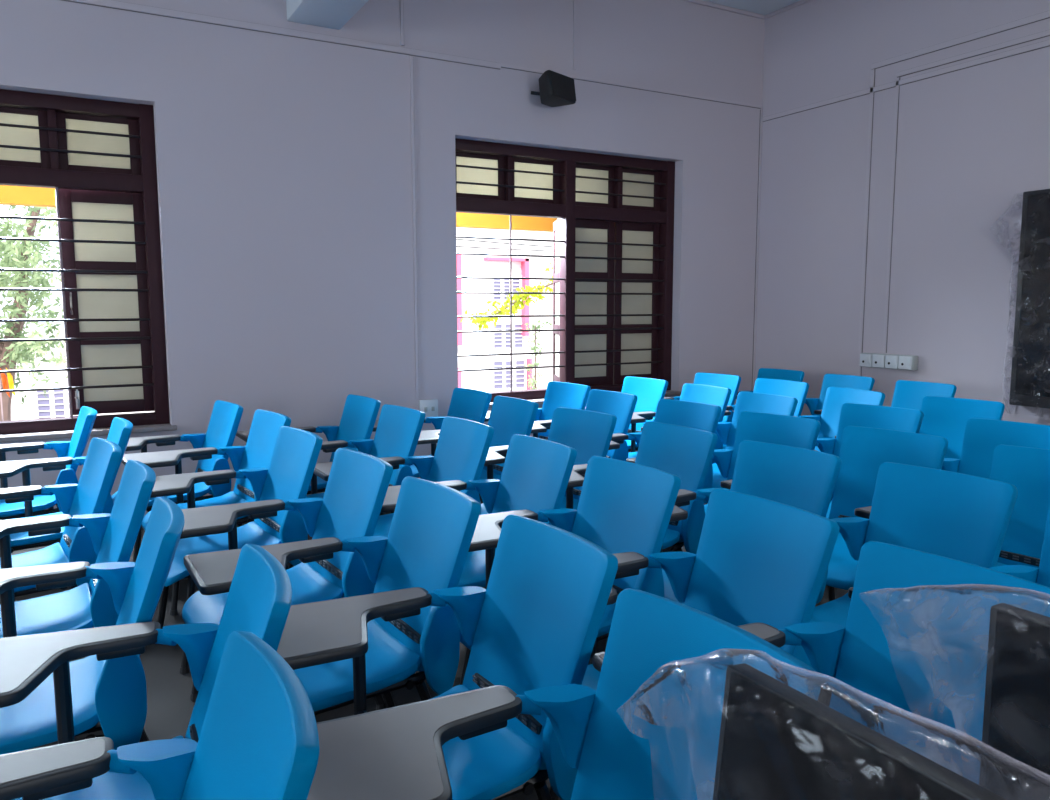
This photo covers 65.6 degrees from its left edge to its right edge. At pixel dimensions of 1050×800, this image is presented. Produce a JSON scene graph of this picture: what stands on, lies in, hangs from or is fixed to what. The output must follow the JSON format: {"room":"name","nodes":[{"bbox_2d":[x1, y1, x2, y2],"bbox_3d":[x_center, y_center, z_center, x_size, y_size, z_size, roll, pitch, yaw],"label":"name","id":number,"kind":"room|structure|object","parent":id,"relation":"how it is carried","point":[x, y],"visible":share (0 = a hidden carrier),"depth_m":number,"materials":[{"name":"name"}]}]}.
{"room":"classroom","nodes":[
{"label":"classroom","id":0,"kind":"room"},
{"bbox_2d":[0,0,764,515],"bbox_3d":[-3.267,-1.210,4.952,13.120,4.100,0.320,-4,8,-29],"label":"wall","id":1,"kind":"structure","parent":0,"point":[284,163],"depth_m":5.92,"materials":[{"name":"paint"}]},
{"bbox_2d":[0,89,176,442],"bbox_3d":[-3.536,-0.820,5.064,2.364,2.120,0.751,-4,8,-29],"label":"window","id":2,"kind":"structure","parent":1,"relation":"in","point":[98,157],"depth_m":5.31,"materials":[{"name":"brown paint"}]},
{"bbox_2d":[0,123,139,137],"bbox_3d":[-3.413,-1.649,4.788,2.165,0.017,0.017,-4,8,-29],"label":"grille","id":3,"kind":"object","parent":2,"relation":"attached to","point":[52,128],"depth_m":5.08,"materials":[{"name":"metal"}]},
{"bbox_2d":[0,145,141,157],"bbox_3d":[-3.413,-1.522,4.803,2.165,0.017,0.017,-4,8,-29],"label":"grille","id":4,"kind":"object","parent":2,"relation":"attached to","point":[53,149],"depth_m":5.09,"materials":[{"name":"metal"}]},
{"bbox_2d":[0,187,153,417],"bbox_3d":[-3.415,-0.582,4.918,2.165,1.500,0.034,-4,8,-29],"label":"grille","id":5,"kind":"object","parent":2,"relation":"attached to","point":[148,192],"depth_m":5.26,"materials":[{"name":"metal"}]},
{"bbox_2d":[58,188,153,414],"bbox_3d":[-2.761,-0.642,5.403,0.501,1.466,0.035,-3,7,-26],"label":"shutter","id":6,"kind":"object","parent":2,"relation":"attached to","point":[73,203],"depth_m":5.39,"materials":[{"name":"brown paint"}]},
{"bbox_2d":[0,185,558,231],"bbox_3d":[-2.875,-1.801,5.945,15.000,0.715,1.130,-4,8,-29],"label":"sunshade","id":7,"kind":"object","parent":1,"relation":"attached to","point":[9,195],"visible":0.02,"depth_m":7.79,"materials":[{"name":"yellow paint"}]},
{"bbox_2d":[62,0,500,69],"bbox_3d":[-2.839,-2.423,4.864,6.080,0.048,0.014,-4,8,-29],"label":"trim","id":8,"kind":"structure","parent":1,"relation":"attached to","point":[113,4],"depth_m":5.52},
{"bbox_2d":[286,0,368,29],"bbox_3d":[1.349,-2.401,0.637,0.370,0.765,11.450,-4,8,-29],"label":"beam","id":9,"kind":"structure","parent":1,"relation":"attached to","point":[334,14],"depth_m":5.38,"materials":[{"name":"white paint"}]},
{"bbox_2d":[400,0,403,45],"bbox_3d":[-0.894,-2.965,5.906,0.027,0.760,0.014,-4,8,-29],"label":"trim","id":10,"kind":"structure","parent":1,"relation":"attached to","point":[401,1],"depth_m":5.93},
{"bbox_2d":[410,56,418,398],"bbox_3d":[-0.830,-1.268,6.136,0.027,2.535,0.014,-4,8,-29],"label":"trim","id":11,"kind":"structure","parent":1,"relation":"attached to","point":[411,57],"depth_m":6.12,"materials":[{"name":"white plastic"}]},
{"bbox_2d":[419,399,437,417],"bbox_3d":[-0.746,0.077,6.324,0.150,0.160,0.036,-4,8,-29],"label":"wall socket","id":12,"kind":"object","parent":1,"relation":"attached to","point":[429,407],"visible":0.84,"depth_m":6.31,"materials":[{"name":"white plastic"}]},
{"bbox_2d":[531,70,575,106],"bbox_3d":[0.194,-2.443,6.443,0.304,0.217,0.330,5,8,38],"label":"loudspeaker","id":13,"kind":"object","parent":1,"relation":"attached to","point":[556,89],"visible":1,"depth_m":6.35,"materials":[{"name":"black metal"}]},
{"bbox_2d":[550,71,575,100],"bbox_3d":[0.300,-2.447,6.358,0.010,0.176,0.310,-5,2,39],"label":"grille","id":14,"kind":"object","parent":13,"relation":"attached to","point":[562,87],"depth_m":6.34,"materials":[{"name":"black plastic"}]},
{"bbox_2d":[455,138,681,407],"bbox_3d":[0.234,-1.070,7.170,2.394,2.120,0.742,-4,8,-29],"label":"window","id":15,"kind":"structure","parent":1,"relation":"in","point":[613,240],"depth_m":7.21,"materials":[{"name":"brown paint"}]},
{"bbox_2d":[553,218,559,381],"bbox_3d":[0.301,-0.870,7.345,0.035,1.482,0.519,-1,7,-5],"label":"shutter","id":16,"kind":"object","parent":15,"relation":"attached to","point":[556,225],"depth_m":7.42,"materials":[{"name":"white paint"}]},
{"bbox_2d":[456,215,664,391],"bbox_3d":[0.367,-0.833,7.036,2.160,1.500,0.034,-4,8,-29],"label":"grille","id":17,"kind":"object","parent":15,"relation":"attached to","point":[568,222],"depth_m":7.03,"materials":[{"name":"metal"}]},
{"bbox_2d":[456,165,665,184],"bbox_3d":[0.369,-1.900,6.906,2.160,0.017,0.017,-4,8,-29],"label":"grille","id":18,"kind":"object","parent":15,"relation":"attached to","point":[567,174],"depth_m":6.88,"materials":[{"name":"metal"}]},
{"bbox_2d":[456,181,665,199],"bbox_3d":[0.369,-1.774,6.920,2.160,0.017,0.017,-4,8,-29],"label":"grille","id":19,"kind":"object","parent":15,"relation":"attached to","point":[566,190],"depth_m":6.90,"materials":[{"name":"metal"}]},
{"bbox_2d":[575,219,614,385],"bbox_3d":[0.580,-0.860,7.259,0.500,1.482,0.035,-4,8,-29],"label":"shutter","id":20,"kind":"object","parent":15,"relation":"attached to","point":[585,230],"depth_m":7.27,"materials":[{"name":"brown paint"}]},
{"bbox_2d":[613,222,659,384],"bbox_3d":[1.026,-0.890,7.509,0.500,1.482,0.035,-4,8,-29],"label":"shutter","id":21,"kind":"object","parent":15,"relation":"attached to","point":[623,232],"depth_m":7.50,"materials":[{"name":"brown paint"}]},
{"bbox_2d":[573,0,575,69],"bbox_3d":[0.404,-3.067,6.631,0.023,0.730,0.014,-4,8,-29],"label":"trim","id":22,"kind":"structure","parent":1,"relation":"attached to","point":[574,1],"depth_m":6.63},
{"bbox_2d":[501,63,761,108],"bbox_3d":[1.020,-2.687,7.024,2.780,0.028,0.014,-4,8,-29],"label":"trim","id":23,"kind":"structure","parent":1,"relation":"attached to","point":[507,66],"depth_m":6.98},
{"bbox_2d":[683,0,810,19],"bbox_3d":[-0.380,-2.648,-0.373,12.480,0.035,11.450,-4,8,-29],"label":"trim","id":24,"kind":"structure","parent":1,"relation":"attached to","point":[701,2],"depth_m":7.37,"materials":[{"name":"paint"}]},
{"bbox_2d":[752,109,762,390],"bbox_3d":[2.239,-1.182,7.888,0.024,3.150,0.014,-4,8,-29],"label":"trim","id":25,"kind":"structure","parent":1,"relation":"attached to","point":[761,110],"depth_m":7.85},
{"bbox_2d":[11,503,847,799],"bbox_3d":[-0.372,1.507,0.105,13.120,0.200,12.090,-4,8,-29],"label":"floor","id":26,"kind":"structure","parent":0,"point":[170,707],"depth_m":3.02,"materials":[{"name":"grey tile"}]},
{"bbox_2d":[0,406,96,519],"bbox_3d":[-2.637,0.493,4.288,0.717,0.866,0.668,-4,8,-31],"label":"chair","id":27,"kind":"object","parent":26,"relation":"on","point":[74,448],"visible":0.61,"depth_m":4.19,"materials":[{"name":"blue plastic"}]},
{"bbox_2d":[0,437,121,627],"bbox_3d":[-1.979,0.618,3.189,0.717,0.866,0.668,-5,8,-36],"label":"chair","id":28,"kind":"object","parent":26,"relation":"on","point":[89,496],"visible":0.71,"depth_m":3.26,"materials":[{"name":"blue plastic"}]},
{"bbox_2d":[0,417,132,552],"bbox_3d":[-2.229,0.545,3.832,0.717,0.866,0.668,-4,8,-31],"label":"chair","id":29,"kind":"object","parent":26,"relation":"on","point":[120,431],"visible":0.41,"depth_m":3.85,"materials":[{"name":"blue plastic"}]},
{"bbox_2d":[0,460,155,740],"bbox_3d":[-1.610,0.673,2.701,0.717,0.866,0.668,-4,8,-31],"label":"chair","id":30,"kind":"object","parent":26,"relation":"on","point":[113,536],"visible":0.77,"depth_m":2.74,"materials":[{"name":"blue plastic"}]},
{"bbox_2d":[0,497,184,754],"bbox_3d":[-1.273,0.736,2.150,0.717,0.866,0.668,-3,7,-26],"label":"chair","id":31,"kind":"object","parent":26,"relation":"on","point":[111,692],"visible":0.84,"depth_m":2.04,"materials":[{"name":"blue plastic"}]},
{"bbox_2d":[0,544,291,799],"bbox_3d":[-0.864,0.789,1.689,0.717,0.866,0.668,-3,7,-25],"label":"chair","id":32,"kind":"object","parent":26,"relation":"on","point":[258,602],"visible":0.57,"depth_m":1.80,"materials":[{"name":"blue plastic"}]},
{"bbox_2d":[0,631,319,799],"bbox_3d":[-0.693,0.848,1.168,0.717,0.866,0.668,-4,8,-29],"label":"chair","id":33,"kind":"object","parent":26,"relation":"on","point":[259,738],"visible":1,"depth_m":1.30,"materials":[{"name":"blue plastic"}]},
{"bbox_2d":[106,400,243,561],"bbox_3d":[-1.977,0.462,4.542,0.717,0.866,0.668,-5,8,-35],"label":"chair","id":34,"kind":"object","parent":26,"relation":"on","point":[226,416],"visible":0.51,"depth_m":4.55,"materials":[{"name":"blue plastic"}]},
{"bbox_2d":[122,409,290,615],"bbox_3d":[-1.596,0.511,4.111,0.717,0.866,0.668,-5,8,-36],"label":"chair","id":35,"kind":"object","parent":26,"relation":"on","point":[257,452],"visible":0.53,"depth_m":4.18,"materials":[{"name":"blue plastic"}]},
{"bbox_2d":[150,426,322,674],"bbox_3d":[-1.290,0.580,3.513,0.717,0.866,0.668,-5,8,-35],"label":"chair","id":36,"kind":"object","parent":26,"relation":"on","point":[288,476],"visible":0.66,"depth_m":3.50,"materials":[{"name":"blue plastic"}]},
{"bbox_2d":[180,448,392,709],"bbox_3d":[-0.899,0.646,2.928,0.717,0.866,0.668,-5,8,-34],"label":"chair","id":37,"kind":"object","parent":26,"relation":"on","point":[351,504],"visible":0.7,"depth_m":2.92,"materials":[{"name":"blue plastic"}]},
{"bbox_2d":[236,394,380,563],"bbox_3d":[-1.279,0.425,4.854,0.717,0.866,0.668,-4,8,-33],"label":"chair","id":38,"kind":"object","parent":26,"relation":"on","point":[358,419],"visible":0.38,"depth_m":4.92,"materials":[{"name":"blue plastic"}]},
{"bbox_2d":[183,476,480,716],"bbox_3d":[-0.565,0.706,2.402,0.717,0.866,0.668,-4,8,-33],"label":"chair","id":39,"kind":"object","parent":26,"relation":"on","point":[426,546],"visible":0.7,"depth_m":2.35,"materials":[{"name":"blue plastic"}]},
{"bbox_2d":[288,404,425,568],"bbox_3d":[-0.959,0.485,4.325,0.717,0.866,0.668,-5,8,-35],"label":"chair","id":40,"kind":"object","parent":26,"relation":"on","point":[399,428],"visible":0.27,"depth_m":4.41,"materials":[{"name":"blue plastic"}]},
{"bbox_2d":[314,416,493,536],"bbox_3d":[-0.580,0.542,3.826,0.717,0.866,0.668,-4,8,-32],"label":"chair","id":41,"kind":"object","parent":26,"relation":"on","point":[463,445],"visible":0.36,"depth_m":3.88,"materials":[{"name":"blue plastic"}]},
{"bbox_2d":[372,387,491,515],"bbox_3d":[-0.650,0.377,5.263,0.717,0.866,0.668,-4,8,-33],"label":"chair","id":42,"kind":"object","parent":26,"relation":"on","point":[468,404],"visible":0.11,"depth_m":5.33,"materials":[{"name":"blue plastic"}]},
{"bbox_2d":[277,514,617,799],"bbox_3d":[-0.235,0.760,1.926,0.717,0.866,0.668,-4,8,-31],"label":"chair","id":43,"kind":"object","parent":26,"relation":"on","point":[536,623],"visible":0.7,"depth_m":1.91,"materials":[{"name":"blue plastic"}]},
{"bbox_2d":[417,396,538,503],"bbox_3d":[-0.362,0.434,4.757,0.717,0.866,0.668,-4,8,-32],"label":"chair","id":44,"kind":"object","parent":26,"relation":"on","point":[509,416],"visible":0.25,"depth_m":4.79,"materials":[{"name":"blue plastic"}]},
{"bbox_2d":[381,434,576,695],"bbox_3d":[-0.239,0.605,3.269,0.717,0.866,0.668,-4,8,-31],"label":"chair","id":45,"kind":"object","parent":26,"relation":"on","point":[536,473],"visible":0.34,"depth_m":3.31,"materials":[{"name":"blue plastic"}]},
{"bbox_2d":[484,381,590,439],"bbox_3d":[0.007,0.325,5.699,0.717,0.866,0.668,-5,8,-35],"label":"chair","id":46,"kind":"object","parent":26,"relation":"on","point":[558,394],"visible":0.14,"depth_m":5.80,"materials":[{"name":"blue plastic"}]},
{"bbox_2d":[481,407,616,514],"bbox_3d":[0.012,0.501,4.167,0.717,0.866,0.668,-5,8,-38],"label":"chair","id":47,"kind":"object","parent":26,"relation":"on","point":[590,433],"visible":0.23,"depth_m":4.20,"materials":[{"name":"blue plastic"}]},
{"bbox_2d":[307,588,820,799],"bbox_3d":[0.005,0.825,1.362,0.717,0.866,0.668,-4,8,-32],"label":"chair","id":48,"kind":"object","parent":26,"relation":"on","point":[393,753],"visible":0.84,"depth_m":1.45,"materials":[{"name":"blue plastic"}]},
{"bbox_2d":[459,456,680,788],"bbox_3d":[0.061,0.664,2.756,0.717,0.866,0.668,-4,8,-33],"label":"chair","id":49,"kind":"object","parent":26,"relation":"on","point":[624,506],"visible":0.3,"depth_m":2.77,"materials":[{"name":"blue plastic"}]},
{"bbox_2d":[531,389,637,460],"bbox_3d":[0.250,0.390,5.134,0.717,0.866,0.668,-4,8,-32],"label":"chair","id":50,"kind":"object","parent":26,"relation":"on","point":[621,405],"visible":0.26,"depth_m":5.09,"materials":[{"name":"blue plastic"}]},
{"bbox_2d":[585,376,667,451],"bbox_3d":[0.608,0.278,6.098,0.717,0.866,0.668,-5,8,-34],"label":"chair","id":51,"kind":"object","parent":26,"relation":"on","point":[649,391],"visible":0.15,"depth_m":6.11,"materials":[{"name":"blue plastic"}]},
{"bbox_2d":[566,421,717,649],"bbox_3d":[0.388,0.562,3.638,0.717,0.866,0.668,-4,8,-32],"label":"chair","id":52,"kind":"object","parent":26,"relation":"on","point":[686,453],"visible":0.31,"depth_m":3.58,"materials":[{"name":"blue plastic"}]},
{"bbox_2d":[608,399,721,503],"bbox_3d":[0.630,0.455,4.559,0.717,0.866,0.668,-5,8,-36],"label":"chair","id":53,"kind":"object","parent":26,"relation":"on","point":[702,416],"visible":0.2,"depth_m":4.62,"materials":[{"name":"blue plastic"}]},
{"bbox_2d":[628,383,730,463],"bbox_3d":[0.930,0.341,5.544,0.717,0.866,0.668,-4,8,-29],"label":"chair","id":54,"kind":"object","parent":26,"relation":"on","point":[707,394],"visible":0.25,"depth_m":5.57,"materials":[{"name":"blue plastic"}]},
{"bbox_2d":[549,488,838,799],"bbox_3d":[0.365,0.723,2.234,0.717,0.866,0.668,-4,7,-28],"label":"chair","id":55,"kind":"object","parent":26,"relation":"on","point":[756,559],"visible":0.3,"depth_m":2.26,"materials":[{"name":"blue plastic"}]},
{"bbox_2d":[664,372,740,422],"bbox_3d":[1.240,0.235,6.458,0.717,0.866,0.668,-5,8,-35],"label":"chair","id":56,"kind":"object","parent":26,"relation":"on","point":[732,382],"visible":0.25,"depth_m":6.47,"materials":[{"name":"blue plastic"}]},
{"bbox_2d":[641,391,797,487],"bbox_3d":[1.180,0.406,4.976,0.717,0.866,0.668,-4,8,-31],"label":"chair","id":57,"kind":"object","parent":26,"relation":"on","point":[746,401],"visible":0.27,"depth_m":5.07,"materials":[{"name":"blue plastic"}]},
{"bbox_2d":[626,411,820,514],"bbox_3d":[0.966,0.521,3.982,0.717,0.866,0.668,-5,8,-38],"label":"chair","id":58,"kind":"object","parent":26,"relation":"on","point":[793,431],"visible":0.15,"depth_m":4.09,"materials":[{"name":"blue plastic"}]},
{"bbox_2d":[660,440,840,688],"bbox_3d":[0.710,0.624,3.087,0.717,0.866,0.668,-5,8,-34],"label":"chair","id":59,"kind":"object","parent":26,"relation":"on","point":[805,479],"visible":0.2,"depth_m":3.12,"materials":[{"name":"blue plastic"}]},
{"bbox_2d":[723,378,808,448],"bbox_3d":[1.577,0.298,5.905,0.717,0.866,0.668,-5,8,-35],"label":"chair","id":60,"kind":"object","parent":26,"relation":"on","point":[798,390],"visible":0.2,"depth_m":5.93,"materials":[{"name":"blue plastic"}]},
{"bbox_2d":[736,368,804,398],"bbox_3d":[1.889,0.181,6.912,0.717,0.866,0.668,-5,8,-35],"label":"chair","id":61,"kind":"object","parent":26,"relation":"on","point":[766,373],"visible":0.09,"depth_m":6.98,"materials":[{"name":"blue plastic"}]},
{"bbox_2d":[593,541,1049,784],"bbox_3d":[0.606,0.787,1.679,0.717,0.866,0.668,-4,8,-31],"label":"chair","id":62,"kind":"object","parent":26,"relation":"on","point":[924,652],"visible":0.38,"depth_m":1.75,"materials":[{"name":"blue plastic"}]},
{"bbox_2d":[720,426,947,601],"bbox_3d":[1.306,0.580,3.465,0.717,0.866,0.668,-5,8,-38],"label":"chair","id":63,"kind":"object","parent":26,"relation":"on","point":[863,450],"visible":0.16,"depth_m":3.56,"materials":[{"name":"blue plastic"}]},
{"bbox_2d":[795,387,884,451],"bbox_3d":[1.835,0.367,5.298,0.717,0.866,0.668,-3,7,-25],"label":"chair","id":64,"kind":"object","parent":26,"relation":"on","point":[835,397],"visible":0.12,"depth_m":5.40,"materials":[{"name":"blue plastic"}]},
{"bbox_2d":[805,374,874,415],"bbox_3d":[2.216,0.248,6.332,0.717,0.866,0.668,-4,8,-29],"label":"chair","id":65,"kind":"object","parent":26,"relation":"on","point":[829,380],"visible":0.16,"depth_m":6.45,"materials":[{"name":"blue plastic"}]},
{"bbox_2d":[814,403,923,518],"bbox_3d":[1.628,0.479,4.336,0.717,0.866,0.668,-5,8,-37],"label":"chair","id":66,"kind":"object","parent":26,"relation":"on","point":[851,414],"visible":0.17,"depth_m":4.45,"materials":[{"name":"blue plastic"}]},
{"bbox_2d":[814,380,956,414],"bbox_3d":[2.531,0.313,5.756,0.717,0.866,0.668,-4,8,-29],"label":"chair","id":67,"kind":"object","parent":26,"relation":"on","point":[907,394],"visible":0.19,"depth_m":5.83,"materials":[{"name":"blue plastic"}]},
{"bbox_2d":[810,462,1017,626],"bbox_3d":[1.066,0.677,2.626,0.717,0.866,0.668,-4,8,-32],"label":"chair","id":68,"kind":"object","parent":26,"relation":"on","point":[953,515],"visible":0.25,"depth_m":2.67,"materials":[{"name":"blue plastic"}]},
{"bbox_2d":[835,396,1004,458],"bbox_3d":[2.257,0.438,4.682,0.717,0.866,0.668,-5,8,-38],"label":"chair","id":69,"kind":"object","parent":26,"relation":"on","point":[946,417],"visible":0.15,"depth_m":4.77,"materials":[{"name":"blue plastic"}]},
{"bbox_2d":[848,505,1049,597],"bbox_3d":[1.321,0.737,2.096,0.717,0.866,0.668,-4,8,-32],"label":"chair","id":70,"kind":"object","parent":26,"relation":"on","point":[1041,575],"visible":0.09,"depth_m":2.29,"materials":[{"name":"blue plastic"}]},
{"bbox_2d":[854,445,1049,567],"bbox_3d":[1.684,0.636,2.965,0.717,0.866,0.668,-5,8,-35],"label":"chair","id":71,"kind":"object","parent":26,"relation":"on","point":[1027,469],"visible":0.19,"depth_m":3.07,"materials":[{"name":"blue plastic"}]},
{"bbox_2d":[941,418,1049,478],"bbox_3d":[1.988,0.549,3.723,0.717,0.866,0.668,-5,8,-36],"label":"chair","id":72,"kind":"object","parent":26,"relation":"on","point":[981,437],"visible":0.15,"depth_m":3.87,"materials":[{"name":"blue plastic"}]},
{"bbox_3d":[0.398,0.904,0.667,0.717,0.866,0.668,-4,8,-32],"label":"chair","id":73,"kind":"object","parent":26,"relation":"on","visible":0},
{"bbox_2d":[713,663,1005,799],"bbox_3d":[0.362,0.493,0.703,0.076,0.341,0.540,-4,8,-29],"label":"monitor","id":74,"kind":"object","parent":73,"relation":"on","point":[777,741],"visible":1,"depth_m":0.81,"materials":[{"name":"black plastic"}]},
{"bbox_2d":[618,649,1049,786],"bbox_3d":[0.322,0.466,0.766,0.143,0.365,0.799,-4,8,-29],"label":"plastic bag","id":75,"kind":"object","parent":74,"relation":"on","point":[869,706],"visible":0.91,"depth_m":0.84,"materials":[{"name":"clear plastic"}]},
{"bbox_3d":[1.033,0.859,1.045,0.717,0.866,0.668,-4,8,-32],"label":"chair","id":76,"kind":"object","parent":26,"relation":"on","visible":0},
{"bbox_2d":[979,603,1049,799],"bbox_3d":[0.783,0.472,0.903,0.053,0.338,0.540,-4,8,-29],"label":"monitor","id":77,"kind":"object","parent":76,"relation":"on","point":[1016,718],"visible":1,"depth_m":1.08,"materials":[{"name":"black plastic"}]},
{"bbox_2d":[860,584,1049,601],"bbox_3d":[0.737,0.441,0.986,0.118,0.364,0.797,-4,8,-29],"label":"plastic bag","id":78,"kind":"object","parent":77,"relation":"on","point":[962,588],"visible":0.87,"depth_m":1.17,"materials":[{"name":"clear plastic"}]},
{"bbox_2d":[703,0,799,14],"bbox_3d":[-0.381,-2.765,-0.387,13.120,0.200,12.090,-4,8,-29],"label":"ceiling","id":79,"kind":"structure","parent":0,"point":[764,7],"depth_m":7.33,"materials":[{"name":"white paint"}]},
{"bbox_2d":[755,0,1049,424],"bbox_3d":[5.277,-0.984,2.842,0.320,4.100,11.770,-4,8,-29],"label":"wall","id":80,"kind":"structure","parent":0,"point":[971,141],"depth_m":6.50,"materials":[{"name":"paint"}]},
{"bbox_2d":[857,69,874,375],"bbox_3d":[2.844,-1.077,6.834,0.014,3.260,0.032,-4,8,-29],"label":"trim","id":81,"kind":"structure","parent":80,"relation":"attached to","point":[872,82],"depth_m":6.78,"materials":[{"name":"white plastic"}]},
{"bbox_2d":[860,353,917,369],"bbox_3d":[2.956,-0.315,6.645,0.092,0.116,0.490,-4,8,-29],"label":"power outlet","id":82,"kind":"object","parent":80,"relation":"attached to","point":[874,360],"visible":1,"depth_m":6.59,"materials":[{"name":"white plastic"}]},
{"bbox_2d":[883,77,899,352],"bbox_3d":[2.959,-1.470,6.581,0.014,2.180,0.026,-4,8,-29],"label":"trim","id":83,"kind":"structure","parent":80,"relation":"attached to","point":[898,78],"depth_m":6.58,"materials":[{"name":"white plastic"}]},
{"bbox_2d":[762,40,1049,121],"bbox_3d":[5.056,-2.089,2.764,0.014,0.043,11.430,-4,8,-29],"label":"trim","id":84,"kind":"structure","parent":80,"relation":"attached to","point":[1043,44],"depth_m":6.29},
{"bbox_2d":[871,10,1049,68],"bbox_3d":[5.348,-2.217,2.228,0.014,0.048,10.240,-4,8,-29],"label":"trim","id":85,"kind":"structure","parent":80,"relation":"attached to","point":[1045,15],"depth_m":5.96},
{"bbox_2d":[896,30,1049,77],"bbox_3d":[5.407,-2.085,2.138,0.014,0.040,10.000,-4,8,-29],"label":"trim","id":86,"kind":"structure","parent":80,"relation":"attached to","point":[1046,33],"depth_m":5.90,"materials":[{"name":"white plastic"}]},
{"bbox_2d":[1009,189,1049,408],"bbox_3d":[3.957,-0.599,4.812,0.104,1.470,2.040,-4,8,-29],"label":"display panel","id":87,"kind":"object","parent":80,"relation":"attached to","point":[1030,372],"visible":1,"depth_m":5.56,"materials":[{"name":"black glass"}]},
{"bbox_2d":[1002,264,1012,402],"bbox_3d":[3.686,-0.615,5.237,0.134,1.529,1.504,-4,8,-29],"label":"plastic wrap","id":88,"kind":"object","parent":87,"relation":"hanging from","point":[1012,264],"visible":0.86,"depth_m":5.72,"materials":[{"name":"clear plastic"}]},
{"label":"outside","id":89,"kind":"structure","parent":0,"visible":0},
{"bbox_3d":[-7.533,0.833,34.054,100.000,0.200,53.820,-4,8,-29],"label":"ground","id":90,"kind":"structure","parent":89,"visible":0},
{"bbox_2d":[0,368,15,420],"bbox_3d":[-5.653,1.588,9.105,0.146,4.000,0.030,-4,8,-29],"label":"flag","id":91,"kind":"object","parent":90,"relation":"on","point":[4,378],"visible":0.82,"depth_m":8.90,"materials":[{"name":"orange fabric"}]},
{"bbox_2d":[0,205,67,420],"bbox_3d":[-6.636,0.457,9.059,3.481,6.270,2.449,-5,8,-38],"label":"tree","id":92,"kind":"object","parent":90,"relation":"on","point":[11,353],"visible":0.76,"depth_m":9.08,"materials":[{"name":"green plant"}]},
{"bbox_2d":[0,329,153,419],"bbox_3d":[-14.841,0.193,21.607,9.200,3.950,6.060,-4,8,-29],"label":"building","id":93,"kind":"structure","parent":90,"relation":"on","point":[57,405],"depth_m":19.89,"materials":[{"name":"white concrete"}]},
{"bbox_2d":[456,227,552,391],"bbox_3d":[-0.719,-2.714,28.025,7.600,8.200,6.250,-4,8,-29],"label":"apartment building","id":94,"kind":"structure","parent":90,"relation":"on","point":[467,265],"depth_m":24.69,"materials":[{"name":"white concrete"}]},
{"bbox_2d":[460,263,552,330],"bbox_3d":[0.566,0.008,13.091,3.299,6.206,0.743,-5,8,-34],"label":"tree","id":95,"kind":"object","parent":90,"relation":"on","point":[515,305],"visible":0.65,"depth_m":12.43,"materials":[{"name":"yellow plant"}]},
{"bbox_2d":[522,319,551,388],"bbox_3d":[0.177,0.877,13.378,0.570,4.412,0.432,-4,8,-29],"label":"shrub","id":96,"kind":"object","parent":90,"relation":"on","point":[533,381],"visible":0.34,"depth_m":13.17,"materials":[{"name":"green plant"}]},
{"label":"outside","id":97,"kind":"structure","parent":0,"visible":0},
{"bbox_2d":[456,239,552,251],"bbox_3d":[0.029,-3.162,16.179,11.201,0.344,0.624,-4,8,-29],"label":"wires","id":98,"kind":"object","parent":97,"point":[456,239],"visible":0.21,"depth_m":15.93,"materials":[{"name":"black metal"}]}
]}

